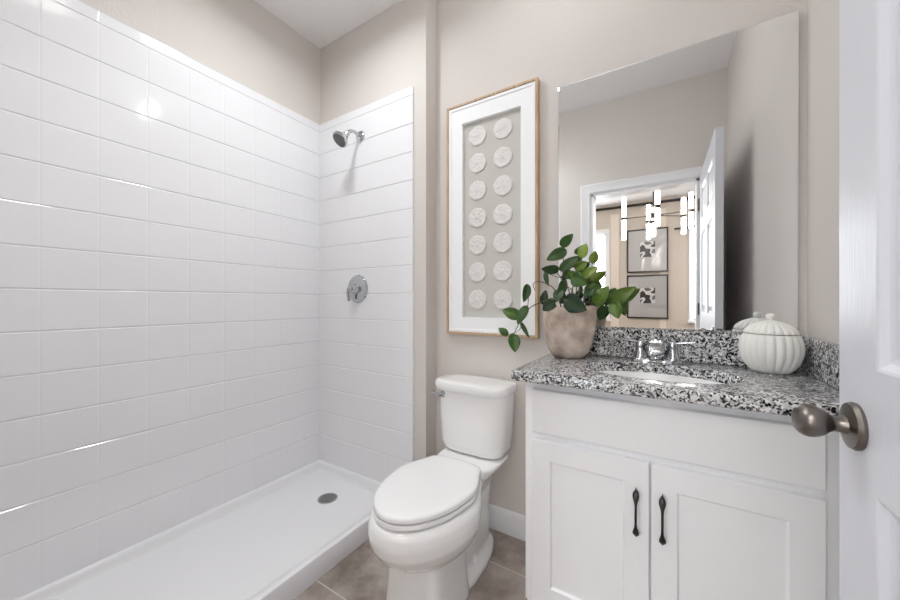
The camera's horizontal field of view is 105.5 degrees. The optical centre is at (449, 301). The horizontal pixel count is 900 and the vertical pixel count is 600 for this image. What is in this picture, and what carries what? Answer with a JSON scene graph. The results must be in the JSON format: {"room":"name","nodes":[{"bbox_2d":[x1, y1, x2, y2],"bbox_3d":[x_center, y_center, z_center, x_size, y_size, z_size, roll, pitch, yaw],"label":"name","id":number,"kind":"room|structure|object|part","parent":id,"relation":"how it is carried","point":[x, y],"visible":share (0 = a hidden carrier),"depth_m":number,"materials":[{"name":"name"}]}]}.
{"room":"bathroom","nodes":[
{"label":"bathroom","id":0,"kind":"room"},
{"bbox_2d":[78,0,319,124],"bbox_3d":[-1.254,-0.272,1.724,0.100,2.795,1.730,0,0,32],"label":"wall","id":1,"kind":"structure","parent":0,"point":[241,41],"depth_m":1.83,"materials":[{"name":"white paint"}]},
{"bbox_2d":[0,0,319,599],"bbox_3d":[-1.262,-0.063,1.605,0.012,2.196,1.521,0,0,32],"label":"wall panel","id":2,"kind":"object","parent":1,"relation":"attached to","point":[160,211],"visible":1,"depth_m":1.46,"materials":[{"name":"white tile"}]},
{"bbox_2d":[254,0,400,48],"bbox_3d":[-0.241,-1.699,1.057,2.524,0.060,1.790,0,0,32],"label":"ceiling","id":3,"kind":"structure","parent":0,"point":[320,22],"depth_m":1.99,"materials":[{"name":"white paint"}]},
{"bbox_2d":[320,0,435,460],"bbox_3d":[-0.441,-0.272,2.120,0.862,2.795,0.197,0,0,32],"label":"wall","id":4,"kind":"structure","parent":0,"point":[393,51],"depth_m":1.88,"materials":[{"name":"white paint"}]},
{"bbox_2d":[320,86,413,482],"bbox_3d":[-0.525,-0.063,2.049,0.770,2.196,0.012,0,0,32],"label":"wall panel","id":5,"kind":"object","parent":4,"relation":"attached to","point":[367,186],"visible":0.98,"depth_m":2.01,"materials":[{"name":"white tile"}]},
{"bbox_2d":[333,129,364,147],"bbox_3d":[-0.595,-0.951,1.981,0.097,0.138,0.179,0,0,32],"label":"showerhead","id":6,"kind":"object","parent":5,"relation":"attached to","point":[340,138],"visible":1,"depth_m":1.95,"materials":[{"name":"silver metal"}]},
{"bbox_3d":[-0.566,-0.982,2.003,0.021,0.048,0.104,0,0,34],"label":"arm","id":7,"kind":"part","parent":6,"relation":"part of","materials":[{"name":"silver metal"}]},
{"bbox_2d":[346,275,367,302],"bbox_3d":[-0.572,-0.076,2.032,0.168,0.168,0.068,0,0,32],"label":"shower valve","id":8,"kind":"object","parent":5,"relation":"attached to","point":[357,289],"visible":1,"depth_m":2.03,"materials":[{"name":"silver metal"}]},
{"bbox_3d":[-0.594,-0.049,2.026,0.050,0.095,0.036,0,0,32],"label":"lever","id":9,"kind":"part","parent":8,"relation":"part of","materials":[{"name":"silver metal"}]},
{"bbox_2d":[293,528,526,599],"bbox_3d":[-0.241,1.156,1.057,2.524,0.060,1.790,0,0,32],"label":"floor","id":10,"kind":"structure","parent":0,"point":[360,575],"depth_m":1.39,"materials":[{"name":"beige tile"}]},
{"bbox_2d":[15,459,380,599],"bbox_3d":[-0.950,1.081,1.418,0.739,0.091,1.533,0,0,32],"label":"shower pan","id":11,"kind":"object","parent":10,"relation":"on","point":[276,539],"visible":0.91,"depth_m":1.49,"materials":[{"name":"white plastic"}]},
{"bbox_2d":[368,373,516,599],"bbox_3d":[-0.017,0.747,1.386,0.397,0.758,0.760,0,0,32],"label":"toilet","id":12,"kind":"object","parent":10,"relation":"on","point":[428,523],"visible":1,"depth_m":1.25,"materials":[{"name":"white ceramic"}]},
{"bbox_3d":[-0.083,0.708,1.276,0.344,0.016,0.464,0,0,32],"label":"seat","id":13,"kind":"part","parent":12,"relation":"part of","materials":[{"name":"white plastic"}]},
{"bbox_3d":[-0.083,0.682,1.276,0.344,0.025,0.464,0,0,32],"label":"lid","id":14,"kind":"part","parent":12,"relation":"part of","materials":[{"name":"white plastic"}]},
{"bbox_3d":[-0.063,0.433,1.616,0.061,0.022,0.018,0,0,32],"label":"flush lever","id":15,"kind":"part","parent":12,"relation":"part of","materials":[{"name":"silver metal"}]},
{"bbox_3d":[-0.016,0.913,1.383,0.380,0.425,0.749,0,0,32],"label":"bowl","id":16,"kind":"part","parent":12,"relation":"part of","materials":[{"name":"white ceramic"}]},
{"bbox_3d":[0.118,0.389,1.614,0.380,0.041,0.220,0,0,32],"label":"tank lid","id":17,"kind":"part","parent":12,"relation":"part of","materials":[{"name":"white ceramic"}]},
{"bbox_3d":[0.124,0.554,1.623,0.354,0.286,0.200,0,0,32],"label":"tank","id":18,"kind":"part","parent":12,"relation":"part of","materials":[{"name":"white ceramic"}]},
{"bbox_2d":[526,382,838,599],"bbox_3d":[0.698,0.692,1.129,0.802,0.869,0.471,0,0,32],"label":"vanity cabinet","id":19,"kind":"object","parent":10,"relation":"on","point":[626,500],"visible":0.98,"depth_m":0.94,"materials":[{"name":"white paint"}]},
{"bbox_3d":[0.425,0.730,1.071,0.342,0.542,0.025,0,0,32],"label":"cabinet door","id":20,"kind":"part","parent":19,"relation":"part of","materials":[{"name":"white paint"}]},
{"bbox_3d":[0.529,0.603,0.974,0.017,0.142,0.030,0,0,32],"label":"door pull","id":21,"kind":"part","parent":19,"relation":"part of","materials":[{"name":"black metal"}]},
{"bbox_3d":[0.583,0.603,0.940,0.017,0.142,0.030,0,0,32],"label":"door pull","id":22,"kind":"part","parent":19,"relation":"part of","materials":[{"name":"black metal"}]},
{"bbox_2d":[511,353,838,415],"bbox_3d":[0.681,0.240,1.117,0.820,0.033,0.511,0,0,32],"label":"countertop","id":23,"kind":"structure","parent":19,"relation":"on","point":[743,388],"depth_m":0.96,"materials":[{"name":"stone"}]},
{"bbox_2d":[499,234,635,358],"bbox_3d":[0.446,-0.022,1.368,0.472,0.493,0.242,0,0,0],"label":"potted plant","id":24,"kind":"object","parent":23,"relation":"on","point":[569,329],"visible":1,"depth_m":1.33,"materials":[{"name":"green plant"}]},
{"bbox_3d":[0.481,0.122,1.393,0.187,0.203,0.187,0,0,4],"label":"pot","id":25,"kind":"part","parent":24,"relation":"part of","materials":[{"name":"concrete"}]},
{"bbox_2d":[620,338,695,364],"bbox_3d":[0.752,0.180,1.257,0.181,0.087,0.183,0,0,-15],"label":"faucet","id":26,"kind":"object","parent":23,"relation":"on","point":[655,347],"visible":1,"depth_m":1.23,"materials":[{"name":"silver metal"}]},
{"bbox_3d":[0.688,0.150,1.306,0.070,0.018,0.017,0,0,22],"label":"handle lever","id":27,"kind":"part","parent":26,"relation":"part of","materials":[{"name":"silver metal"}]},
{"bbox_3d":[0.720,0.178,1.293,0.048,0.068,0.048,0,0,32],"label":"handle","id":28,"kind":"part","parent":26,"relation":"part of","materials":[{"name":"silver metal"}]},
{"bbox_3d":[0.738,0.175,1.226,0.054,0.077,0.150,0,0,32],"label":"spout","id":29,"kind":"part","parent":26,"relation":"part of","materials":[{"name":"silver metal"}]},
{"bbox_3d":[0.763,0.216,1.266,0.164,0.016,0.056,0,0,32],"label":"plate","id":30,"kind":"part","parent":26,"relation":"part of","materials":[{"name":"silver metal"}]},
{"bbox_3d":[0.806,0.178,1.239,0.048,0.068,0.048,0,0,32],"label":"handle","id":31,"kind":"part","parent":26,"relation":"part of","materials":[{"name":"silver metal"}]},
{"bbox_3d":[0.831,0.150,1.216,0.070,0.018,0.017,0,0,42],"label":"handle lever","id":32,"kind":"part","parent":26,"relation":"part of","materials":[{"name":"silver metal"}]},
{"bbox_2d":[599,371,723,407],"bbox_3d":[0.664,0.332,1.104,0.475,0.150,0.321,0,0,32],"label":"sink basin","id":33,"kind":"object","parent":23,"relation":"in","point":[643,375],"visible":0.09,"depth_m":1.16,"materials":[{"name":"white ceramic"}]},
{"bbox_2d":[738,313,805,374],"bbox_3d":[1.022,0.131,1.092,0.155,0.187,0.155,0,0,32],"label":"jar","id":34,"kind":"object","parent":23,"relation":"on","point":[770,346],"visible":1,"depth_m":1.05,"materials":[{"name":"white ceramic"}]},
{"bbox_3d":[1.022,0.051,1.092,0.025,0.027,0.025,0,0,32],"label":"lid knob","id":35,"kind":"part","parent":34,"relation":"part of","materials":[{"name":"white ceramic"}]},
{"bbox_3d":[1.022,0.081,1.092,0.134,0.043,0.134,0,0,32],"label":"jar lid","id":36,"kind":"part","parent":34,"relation":"part of","materials":[{"name":"white ceramic"}]},
{"bbox_2d":[801,336,838,388],"bbox_3d":[1.017,0.168,0.898,0.018,0.112,0.487,0,0,32],"label":"side splash","id":37,"kind":"object","parent":23,"relation":"on","point":[821,359],"visible":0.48,"depth_m":0.96,"materials":[{"name":"stone"}]},
{"bbox_3d":[0.575,0.365,0.977,0.694,0.142,0.025,0,0,32],"label":"drawer","id":38,"kind":"part","parent":19,"relation":"part of","materials":[{"name":"white paint"}]},
{"bbox_3d":[0.722,0.730,0.886,0.347,0.542,0.025,0,0,32],"label":"cabinet door","id":39,"kind":"part","parent":19,"relation":"part of","materials":[{"name":"white paint"}]},
{"bbox_2d":[436,0,806,515],"bbox_3d":[0.614,-0.272,1.520,1.562,2.795,0.100,0,0,32],"label":"wall","id":40,"kind":"structure","parent":0,"point":[484,47],"depth_m":1.58,"materials":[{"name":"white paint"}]},
{"bbox_2d":[447,77,539,338],"bbox_3d":[0.199,-0.427,1.699,0.492,1.193,0.034,0,0,32],"label":"framed art","id":41,"kind":"object","parent":40,"relation":"attached to","point":[493,139],"visible":1,"depth_m":1.69,"materials":[{"name":"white wood"}]},
{"bbox_2d":[489,503,525,541],"bbox_3d":[0.204,1.070,1.708,0.668,0.112,0.014,0,0,32],"label":"baseboard","id":42,"kind":"structure","parent":40,"relation":"attached to","point":[508,522],"depth_m":1.66,"materials":[{"name":"white paint"}]},
{"bbox_2d":[558,10,798,331],"bbox_3d":[0.814,-0.422,1.325,0.772,1.060,0.011,0,0,32],"label":"mirror","id":43,"kind":"object","parent":40,"relation":"attached to","point":[679,168],"visible":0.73,"depth_m":1.27,"materials":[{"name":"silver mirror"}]},
{"bbox_2d":[587,327,808,369],"bbox_3d":[0.811,0.166,1.326,0.820,0.115,0.020,0,0,32],"label":"backsplash","id":44,"kind":"structure","parent":40,"relation":"attached to","point":[722,348],"depth_m":1.28,"materials":[{"name":"stone"}]},
{"bbox_2d":[807,0,838,343],"bbox_3d":[0.777,-0.272,0.400,0.100,2.795,1.630,0,0,32],"label":"wall","id":45,"kind":"structure","parent":0,"point":[822,15],"depth_m":1.00,"materials":[{"name":"white paint"}]},
{"bbox_3d":[-0.066,-0.272,-0.106,6.000,2.795,0.120,0,0,32],"label":"wall","id":46,"kind":"structure","parent":0,"visible":0},
{"bbox_2d":[791,0,899,599],"bbox_3d":[0.410,0.098,0.178,0.165,2.033,0.860,0,0,32],"label":"door","id":47,"kind":"structure","parent":46,"relation":"in","point":[867,424],"depth_m":0.47,"materials":[{"name":"white paint"}]},
{"bbox_3d":[0.560,0.182,0.520,0.059,0.049,0.056,0,0,32],"label":"knob","id":48,"kind":"part","parent":47,"relation":"part of","materials":[{"name":"silver metal"}]}
]}

